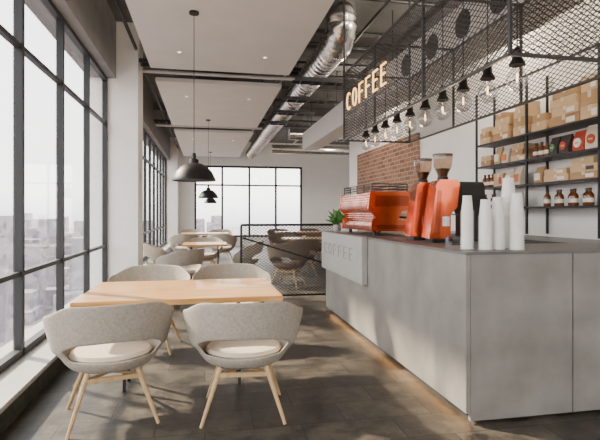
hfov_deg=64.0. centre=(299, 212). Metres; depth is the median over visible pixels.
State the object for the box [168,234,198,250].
tub chair
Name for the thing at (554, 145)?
coffee bag
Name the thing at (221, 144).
ceiling panel
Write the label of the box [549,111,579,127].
cardboard box
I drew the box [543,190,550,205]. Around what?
syrup bottle
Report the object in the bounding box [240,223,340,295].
mesh railing
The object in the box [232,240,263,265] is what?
tub chair
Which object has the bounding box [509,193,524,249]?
cup stack
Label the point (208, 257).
tub chair
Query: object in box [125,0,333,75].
ceiling panel
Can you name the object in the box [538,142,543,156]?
syrup bottle
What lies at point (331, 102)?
ceiling pipe
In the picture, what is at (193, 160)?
socket
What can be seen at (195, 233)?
dining table
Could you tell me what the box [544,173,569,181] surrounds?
cardboard box
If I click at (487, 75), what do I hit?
socket
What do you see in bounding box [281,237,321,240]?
dining table
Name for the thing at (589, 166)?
cardboard box
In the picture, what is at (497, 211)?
cup stack
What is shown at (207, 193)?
pendant lamp
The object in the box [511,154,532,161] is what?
cardboard box
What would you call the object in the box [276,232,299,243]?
tub chair
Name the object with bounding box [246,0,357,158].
ventilation duct
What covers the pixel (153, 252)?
tub chair
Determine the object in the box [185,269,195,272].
seat cushion
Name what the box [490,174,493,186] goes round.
syrup bottle
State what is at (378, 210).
espresso machine
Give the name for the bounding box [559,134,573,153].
coffee bag
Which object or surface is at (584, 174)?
cardboard box
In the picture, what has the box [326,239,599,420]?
counter
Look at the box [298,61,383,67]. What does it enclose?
ceiling pipe
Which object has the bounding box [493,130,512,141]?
cardboard box
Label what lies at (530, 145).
cardboard box
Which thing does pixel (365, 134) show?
socket
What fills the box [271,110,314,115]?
tray
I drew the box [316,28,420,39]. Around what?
ceiling pipe
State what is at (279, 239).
tub chair
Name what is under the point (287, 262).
seat cushion
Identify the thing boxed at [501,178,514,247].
cup stack
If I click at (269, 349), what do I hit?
seat cushion
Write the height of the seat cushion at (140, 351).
0.107 m
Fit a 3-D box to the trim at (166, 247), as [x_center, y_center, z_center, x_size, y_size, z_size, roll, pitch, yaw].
[-4.215,1.262,13.641,0.530,0.175,11.600,0,0,-11]
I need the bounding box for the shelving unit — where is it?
[475,42,599,238]
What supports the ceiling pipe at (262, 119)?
attached to the ceiling
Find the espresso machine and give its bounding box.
[339,183,409,235]
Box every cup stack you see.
[460,195,473,248]
[478,199,492,249]
[491,197,504,249]
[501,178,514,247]
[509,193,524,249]
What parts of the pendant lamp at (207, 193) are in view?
lamp shade, cord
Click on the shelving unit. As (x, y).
(584, 123)
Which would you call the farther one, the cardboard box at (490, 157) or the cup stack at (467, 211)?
the cardboard box at (490, 157)
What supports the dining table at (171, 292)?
on the floor
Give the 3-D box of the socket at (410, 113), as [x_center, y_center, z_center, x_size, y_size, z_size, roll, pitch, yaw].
[0.985,-0.921,4.293,0.092,0.108,0.092,0,0,-11]
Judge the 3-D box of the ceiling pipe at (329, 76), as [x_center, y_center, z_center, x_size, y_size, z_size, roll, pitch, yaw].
[0.661,-2.810,9.917,2.250,0.060,0.060,0,0,-11]
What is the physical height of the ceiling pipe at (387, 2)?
0.050 m
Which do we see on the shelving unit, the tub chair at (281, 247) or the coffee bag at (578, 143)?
the coffee bag at (578, 143)
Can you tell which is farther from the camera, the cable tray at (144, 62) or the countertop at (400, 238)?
the cable tray at (144, 62)
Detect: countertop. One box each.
[326,231,599,254]
[451,231,599,243]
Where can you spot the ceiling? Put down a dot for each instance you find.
(367, 10)
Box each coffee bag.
[494,147,503,163]
[501,148,511,162]
[505,169,515,177]
[513,167,524,184]
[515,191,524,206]
[534,166,547,182]
[549,136,561,154]
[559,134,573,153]
[572,130,586,150]
[585,124,596,148]
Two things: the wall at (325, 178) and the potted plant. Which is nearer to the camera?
the potted plant
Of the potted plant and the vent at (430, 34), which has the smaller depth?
the vent at (430, 34)
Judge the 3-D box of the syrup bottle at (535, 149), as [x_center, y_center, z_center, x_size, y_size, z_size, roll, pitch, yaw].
[2.559,-0.673,5.196,0.071,0.166,0.071,0,0,-11]
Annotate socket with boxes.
[189,153,198,162]
[362,128,369,137]
[371,123,378,132]
[381,117,389,128]
[392,111,401,122]
[405,104,414,116]
[420,99,430,109]
[437,86,448,101]
[456,75,469,92]
[480,62,494,80]
[509,46,525,67]
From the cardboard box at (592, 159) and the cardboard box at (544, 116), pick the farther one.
the cardboard box at (544, 116)
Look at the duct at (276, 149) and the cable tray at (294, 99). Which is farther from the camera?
the duct at (276, 149)
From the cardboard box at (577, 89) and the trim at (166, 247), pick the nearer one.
the cardboard box at (577, 89)
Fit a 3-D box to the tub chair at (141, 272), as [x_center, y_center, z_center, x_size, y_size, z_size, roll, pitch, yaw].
[-1.512,0.954,4.829,0.812,0.802,0.637,0,0,-3]
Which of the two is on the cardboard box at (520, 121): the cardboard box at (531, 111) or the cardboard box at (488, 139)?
the cardboard box at (531, 111)
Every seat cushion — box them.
[69,340,151,363]
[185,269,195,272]
[206,339,280,359]
[275,261,299,264]
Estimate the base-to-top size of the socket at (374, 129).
0.108 m
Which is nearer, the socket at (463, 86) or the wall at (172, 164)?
the socket at (463, 86)
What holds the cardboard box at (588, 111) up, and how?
on the shelving unit
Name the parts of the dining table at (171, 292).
leg, leg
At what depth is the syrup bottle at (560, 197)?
4.81 m
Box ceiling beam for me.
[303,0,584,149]
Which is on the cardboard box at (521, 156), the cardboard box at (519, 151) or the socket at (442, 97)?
the cardboard box at (519, 151)
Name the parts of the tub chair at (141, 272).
leg, leg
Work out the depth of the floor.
3.44 m
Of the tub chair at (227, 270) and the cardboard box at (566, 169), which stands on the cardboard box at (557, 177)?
the cardboard box at (566, 169)
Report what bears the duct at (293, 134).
hanging from the ceiling
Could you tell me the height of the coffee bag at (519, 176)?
0.205 m
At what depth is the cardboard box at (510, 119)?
5.69 m
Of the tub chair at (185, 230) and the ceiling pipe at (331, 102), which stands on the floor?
the tub chair at (185, 230)
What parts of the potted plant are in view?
pot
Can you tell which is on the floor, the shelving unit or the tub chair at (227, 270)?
the tub chair at (227, 270)
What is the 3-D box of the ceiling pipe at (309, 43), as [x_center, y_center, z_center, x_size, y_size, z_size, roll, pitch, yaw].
[1.011,-2.810,8.152,2.250,0.060,0.060,0,0,-11]
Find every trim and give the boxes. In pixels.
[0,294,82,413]
[0,357,64,434]
[141,44,400,65]
[143,243,171,264]
[153,101,331,118]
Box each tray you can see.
[139,58,300,74]
[154,110,263,126]
[265,110,303,125]
[271,75,314,115]
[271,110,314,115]
[280,96,328,103]
[292,61,349,86]
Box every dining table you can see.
[70,278,282,391]
[180,232,228,257]
[182,242,227,278]
[275,231,320,232]
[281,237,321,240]
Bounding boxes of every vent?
[401,55,408,76]
[426,34,437,58]
[455,9,470,38]
[490,0,506,12]
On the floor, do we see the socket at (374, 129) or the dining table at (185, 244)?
the dining table at (185, 244)
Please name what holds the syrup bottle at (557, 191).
on the shelving unit
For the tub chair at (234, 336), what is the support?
on the floor
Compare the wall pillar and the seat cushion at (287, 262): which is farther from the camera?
the seat cushion at (287, 262)
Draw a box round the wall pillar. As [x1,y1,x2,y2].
[90,21,142,288]
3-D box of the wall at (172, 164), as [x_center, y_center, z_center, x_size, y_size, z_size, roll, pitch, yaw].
[-5.190,-0.800,19.004,0.700,4.300,0.700,0,0,-11]
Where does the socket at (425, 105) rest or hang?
attached to the mesh screen
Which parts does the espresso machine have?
panel, splash panel, cup rail, panel, inset plate, inset plate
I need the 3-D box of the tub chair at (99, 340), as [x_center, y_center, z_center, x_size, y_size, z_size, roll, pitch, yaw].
[-1.242,0.954,3.169,0.812,0.802,0.637,0,0,-25]
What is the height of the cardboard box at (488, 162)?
0.071 m
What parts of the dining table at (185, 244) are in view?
leg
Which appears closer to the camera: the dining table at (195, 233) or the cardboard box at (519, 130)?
the cardboard box at (519, 130)
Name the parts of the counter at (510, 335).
panel, panel, panel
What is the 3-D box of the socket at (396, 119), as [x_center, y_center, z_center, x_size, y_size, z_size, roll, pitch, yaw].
[0.927,-0.921,4.587,0.092,0.108,0.092,0,0,-11]
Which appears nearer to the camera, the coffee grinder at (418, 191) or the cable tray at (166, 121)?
the coffee grinder at (418, 191)
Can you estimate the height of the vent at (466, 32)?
0.270 m
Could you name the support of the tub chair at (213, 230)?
on the floor
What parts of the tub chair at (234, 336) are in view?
leg, leg, leg, leg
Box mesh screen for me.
[343,0,599,149]
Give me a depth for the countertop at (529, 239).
4.67 m
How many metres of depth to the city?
173.57 m
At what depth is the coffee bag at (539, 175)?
5.11 m
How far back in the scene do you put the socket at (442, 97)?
3.68 m
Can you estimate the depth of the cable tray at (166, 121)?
12.67 m
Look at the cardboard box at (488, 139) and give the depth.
6.05 m
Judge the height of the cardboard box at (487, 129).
0.061 m
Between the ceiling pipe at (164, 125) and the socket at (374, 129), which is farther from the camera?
the ceiling pipe at (164, 125)
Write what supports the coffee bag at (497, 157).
on the shelving unit
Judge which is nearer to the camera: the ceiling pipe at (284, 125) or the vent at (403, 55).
the vent at (403, 55)
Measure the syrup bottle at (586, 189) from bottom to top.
0.166 m
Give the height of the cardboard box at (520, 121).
0.101 m
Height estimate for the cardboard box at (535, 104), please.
0.081 m
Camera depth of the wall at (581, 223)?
6.03 m
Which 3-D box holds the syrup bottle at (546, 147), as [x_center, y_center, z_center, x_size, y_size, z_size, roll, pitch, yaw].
[2.592,-0.673,5.029,0.071,0.166,0.071,0,0,41]
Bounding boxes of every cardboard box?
[480,132,492,138]
[480,137,492,144]
[481,127,494,133]
[481,155,493,161]
[481,160,493,166]
[492,124,513,134]
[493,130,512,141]
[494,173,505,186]
[495,116,513,127]
[496,112,513,119]
[511,149,532,155]
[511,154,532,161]
[513,124,530,136]
[513,143,538,150]
[514,108,540,118]
[514,116,532,127]
[515,101,539,110]
[531,120,548,131]
[532,113,551,122]
[544,167,569,175]
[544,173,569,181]
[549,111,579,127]
[550,93,580,109]
[552,101,579,117]
[553,85,580,99]
[570,162,596,172]
[570,170,596,179]
[572,156,596,164]
[580,88,596,106]
[580,103,596,119]
[581,72,596,92]
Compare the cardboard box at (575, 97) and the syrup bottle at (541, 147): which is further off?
the syrup bottle at (541, 147)
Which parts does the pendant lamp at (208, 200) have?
lamp shade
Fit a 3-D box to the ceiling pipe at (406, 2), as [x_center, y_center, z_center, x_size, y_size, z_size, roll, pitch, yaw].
[1.361,-2.810,6.386,2.250,0.060,0.060,0,0,-11]
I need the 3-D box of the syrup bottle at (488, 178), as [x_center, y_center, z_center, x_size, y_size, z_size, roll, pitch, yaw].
[2.388,-0.403,6.064,0.071,0.166,0.071,0,0,18]
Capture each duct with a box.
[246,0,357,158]
[271,127,348,155]
[288,103,348,141]
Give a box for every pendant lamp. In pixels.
[172,10,215,181]
[198,119,217,197]
[204,152,216,202]
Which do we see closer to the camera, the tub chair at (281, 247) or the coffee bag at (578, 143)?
the coffee bag at (578, 143)
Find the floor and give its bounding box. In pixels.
[0,245,599,439]
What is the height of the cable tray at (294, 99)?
0.840 m
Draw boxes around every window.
[0,0,107,373]
[143,128,166,260]
[194,165,301,236]
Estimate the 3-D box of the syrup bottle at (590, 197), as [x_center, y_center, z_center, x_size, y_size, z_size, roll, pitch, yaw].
[2.695,-0.153,4.458,0.071,0.166,0.071,0,0,7]
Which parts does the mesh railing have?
post, rail, rail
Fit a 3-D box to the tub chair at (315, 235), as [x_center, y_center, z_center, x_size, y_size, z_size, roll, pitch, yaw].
[0.533,0.954,12.981,0.812,0.802,0.637,0,0,-21]
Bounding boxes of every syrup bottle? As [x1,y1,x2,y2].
[482,175,486,186]
[486,174,489,186]
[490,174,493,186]
[533,143,538,157]
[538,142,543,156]
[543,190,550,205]
[544,141,548,155]
[554,190,558,205]
[556,189,563,205]
[568,189,572,205]
[571,189,578,205]
[583,188,587,204]
[586,188,594,204]
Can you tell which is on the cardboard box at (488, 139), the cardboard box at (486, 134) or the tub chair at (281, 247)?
the cardboard box at (486, 134)
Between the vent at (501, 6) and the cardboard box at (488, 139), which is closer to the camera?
the vent at (501, 6)
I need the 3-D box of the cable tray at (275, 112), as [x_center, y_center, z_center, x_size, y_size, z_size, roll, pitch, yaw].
[-0.147,-2.530,10.267,0.900,0.840,0.240,0,0,-11]
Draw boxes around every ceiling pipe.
[113,0,177,147]
[142,69,294,80]
[156,124,261,129]
[261,119,316,122]
[274,99,339,103]
[279,75,368,79]
[281,86,354,91]
[283,125,310,127]
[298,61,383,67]
[307,42,402,51]
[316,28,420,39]
[354,0,391,42]
[360,0,458,8]
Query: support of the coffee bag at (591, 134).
on the shelving unit
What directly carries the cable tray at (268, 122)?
hanging from the ceiling
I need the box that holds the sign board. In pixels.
[322,231,366,284]
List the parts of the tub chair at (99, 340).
leg, leg, leg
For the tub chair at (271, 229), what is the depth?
16.80 m
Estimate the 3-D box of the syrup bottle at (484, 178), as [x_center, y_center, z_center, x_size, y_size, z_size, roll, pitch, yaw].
[2.371,-0.403,6.148,0.071,0.166,0.071,0,0,-14]
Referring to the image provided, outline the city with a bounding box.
[0,213,299,347]
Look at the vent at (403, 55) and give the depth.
6.02 m
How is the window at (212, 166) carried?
in the wall at (325, 178)
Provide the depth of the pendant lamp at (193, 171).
5.24 m
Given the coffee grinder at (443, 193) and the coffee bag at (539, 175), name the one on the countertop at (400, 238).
the coffee grinder at (443, 193)
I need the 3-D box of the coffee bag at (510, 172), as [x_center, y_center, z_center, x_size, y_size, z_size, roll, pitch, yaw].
[2.484,-0.417,5.640,0.111,0.195,0.126,0,0,-16]
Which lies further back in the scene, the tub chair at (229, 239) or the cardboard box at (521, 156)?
the tub chair at (229, 239)
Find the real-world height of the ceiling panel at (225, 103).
0.700 m
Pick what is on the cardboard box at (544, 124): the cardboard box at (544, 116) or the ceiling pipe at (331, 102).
the cardboard box at (544, 116)
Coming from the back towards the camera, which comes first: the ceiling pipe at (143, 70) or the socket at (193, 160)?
the ceiling pipe at (143, 70)
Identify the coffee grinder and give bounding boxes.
[404,158,431,239]
[422,153,461,242]
[452,182,485,240]
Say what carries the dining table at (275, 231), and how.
on the floor
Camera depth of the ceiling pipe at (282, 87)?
10.90 m
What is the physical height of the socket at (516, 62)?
0.108 m
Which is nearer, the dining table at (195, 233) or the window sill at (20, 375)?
the window sill at (20, 375)
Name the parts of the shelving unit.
post, post, post, rail, post, post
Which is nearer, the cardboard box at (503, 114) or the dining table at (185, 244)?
the cardboard box at (503, 114)
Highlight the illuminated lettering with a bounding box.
[346,61,395,114]
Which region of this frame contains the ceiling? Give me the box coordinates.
[107,0,462,144]
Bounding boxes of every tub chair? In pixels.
[42,301,173,439]
[107,265,189,354]
[143,242,168,264]
[155,249,204,279]
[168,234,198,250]
[179,229,202,248]
[183,301,302,428]
[187,237,222,264]
[192,263,271,302]
[207,234,236,263]
[209,229,231,252]
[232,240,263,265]
[267,229,287,243]
[267,244,309,288]
[269,233,296,243]
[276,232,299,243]
[285,239,319,275]
[300,228,318,236]
[306,233,321,263]
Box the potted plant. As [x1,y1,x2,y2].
[325,209,344,230]
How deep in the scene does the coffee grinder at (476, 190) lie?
4.27 m
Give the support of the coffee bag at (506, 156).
on the shelving unit
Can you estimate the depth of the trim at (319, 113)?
13.51 m
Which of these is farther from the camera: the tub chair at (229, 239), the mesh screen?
the tub chair at (229, 239)
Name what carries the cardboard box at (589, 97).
on the cardboard box at (588, 111)
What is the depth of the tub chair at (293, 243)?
10.16 m
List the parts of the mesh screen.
bulb pendant, bulb pendant, panel, bulb pendant, cord, bulb pendant, bulb pendant, cord, bulb pendant, cord, panel, cord, bulb pendant, bulb pendant, cord, mesh canopy, cord, bulb pendant, cord, panel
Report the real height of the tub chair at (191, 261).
0.802 m
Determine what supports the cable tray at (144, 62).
hanging from the ceiling
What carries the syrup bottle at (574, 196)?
on the shelving unit
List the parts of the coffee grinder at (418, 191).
trim, hopper lid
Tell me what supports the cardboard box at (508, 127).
on the cardboard box at (507, 134)
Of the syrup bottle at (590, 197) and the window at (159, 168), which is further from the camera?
the window at (159, 168)
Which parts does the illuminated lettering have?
mounting rail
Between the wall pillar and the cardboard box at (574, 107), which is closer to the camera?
the cardboard box at (574, 107)
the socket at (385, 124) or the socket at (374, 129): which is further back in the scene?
the socket at (374, 129)
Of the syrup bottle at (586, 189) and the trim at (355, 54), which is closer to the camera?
the syrup bottle at (586, 189)
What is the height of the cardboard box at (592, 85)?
0.151 m
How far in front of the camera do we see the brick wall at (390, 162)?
9.71 m
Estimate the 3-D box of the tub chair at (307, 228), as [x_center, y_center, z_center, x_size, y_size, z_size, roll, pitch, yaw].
[0.326,0.954,16.916,0.812,0.802,0.637,0,0,-1]
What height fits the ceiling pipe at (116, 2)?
0.050 m
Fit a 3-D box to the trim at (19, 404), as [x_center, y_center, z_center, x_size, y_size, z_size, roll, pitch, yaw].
[-1.826,1.280,1.575,0.530,0.140,11.800,0,0,-11]
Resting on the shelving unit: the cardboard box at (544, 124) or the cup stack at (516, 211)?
the cardboard box at (544, 124)
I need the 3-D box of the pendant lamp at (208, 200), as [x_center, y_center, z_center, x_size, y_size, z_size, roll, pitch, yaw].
[-3.300,-1.305,17.696,0.484,1.890,0.484,0,0,-11]
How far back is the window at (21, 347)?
5.04 m
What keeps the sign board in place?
attached to the counter at (510, 335)
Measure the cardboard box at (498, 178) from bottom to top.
0.161 m
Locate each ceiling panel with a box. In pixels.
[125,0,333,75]
[155,74,281,127]
[174,129,252,156]
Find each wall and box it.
[25,0,169,159]
[164,137,177,246]
[178,142,348,245]
[349,0,599,239]
[357,133,419,232]
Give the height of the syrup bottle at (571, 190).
0.166 m
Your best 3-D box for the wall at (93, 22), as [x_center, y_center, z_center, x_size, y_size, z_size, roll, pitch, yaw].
[-3.070,-2.510,7.548,0.410,0.880,24.000,0,0,-11]
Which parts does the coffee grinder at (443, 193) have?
trim, hopper lid, control plate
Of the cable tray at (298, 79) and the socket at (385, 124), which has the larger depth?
the cable tray at (298, 79)

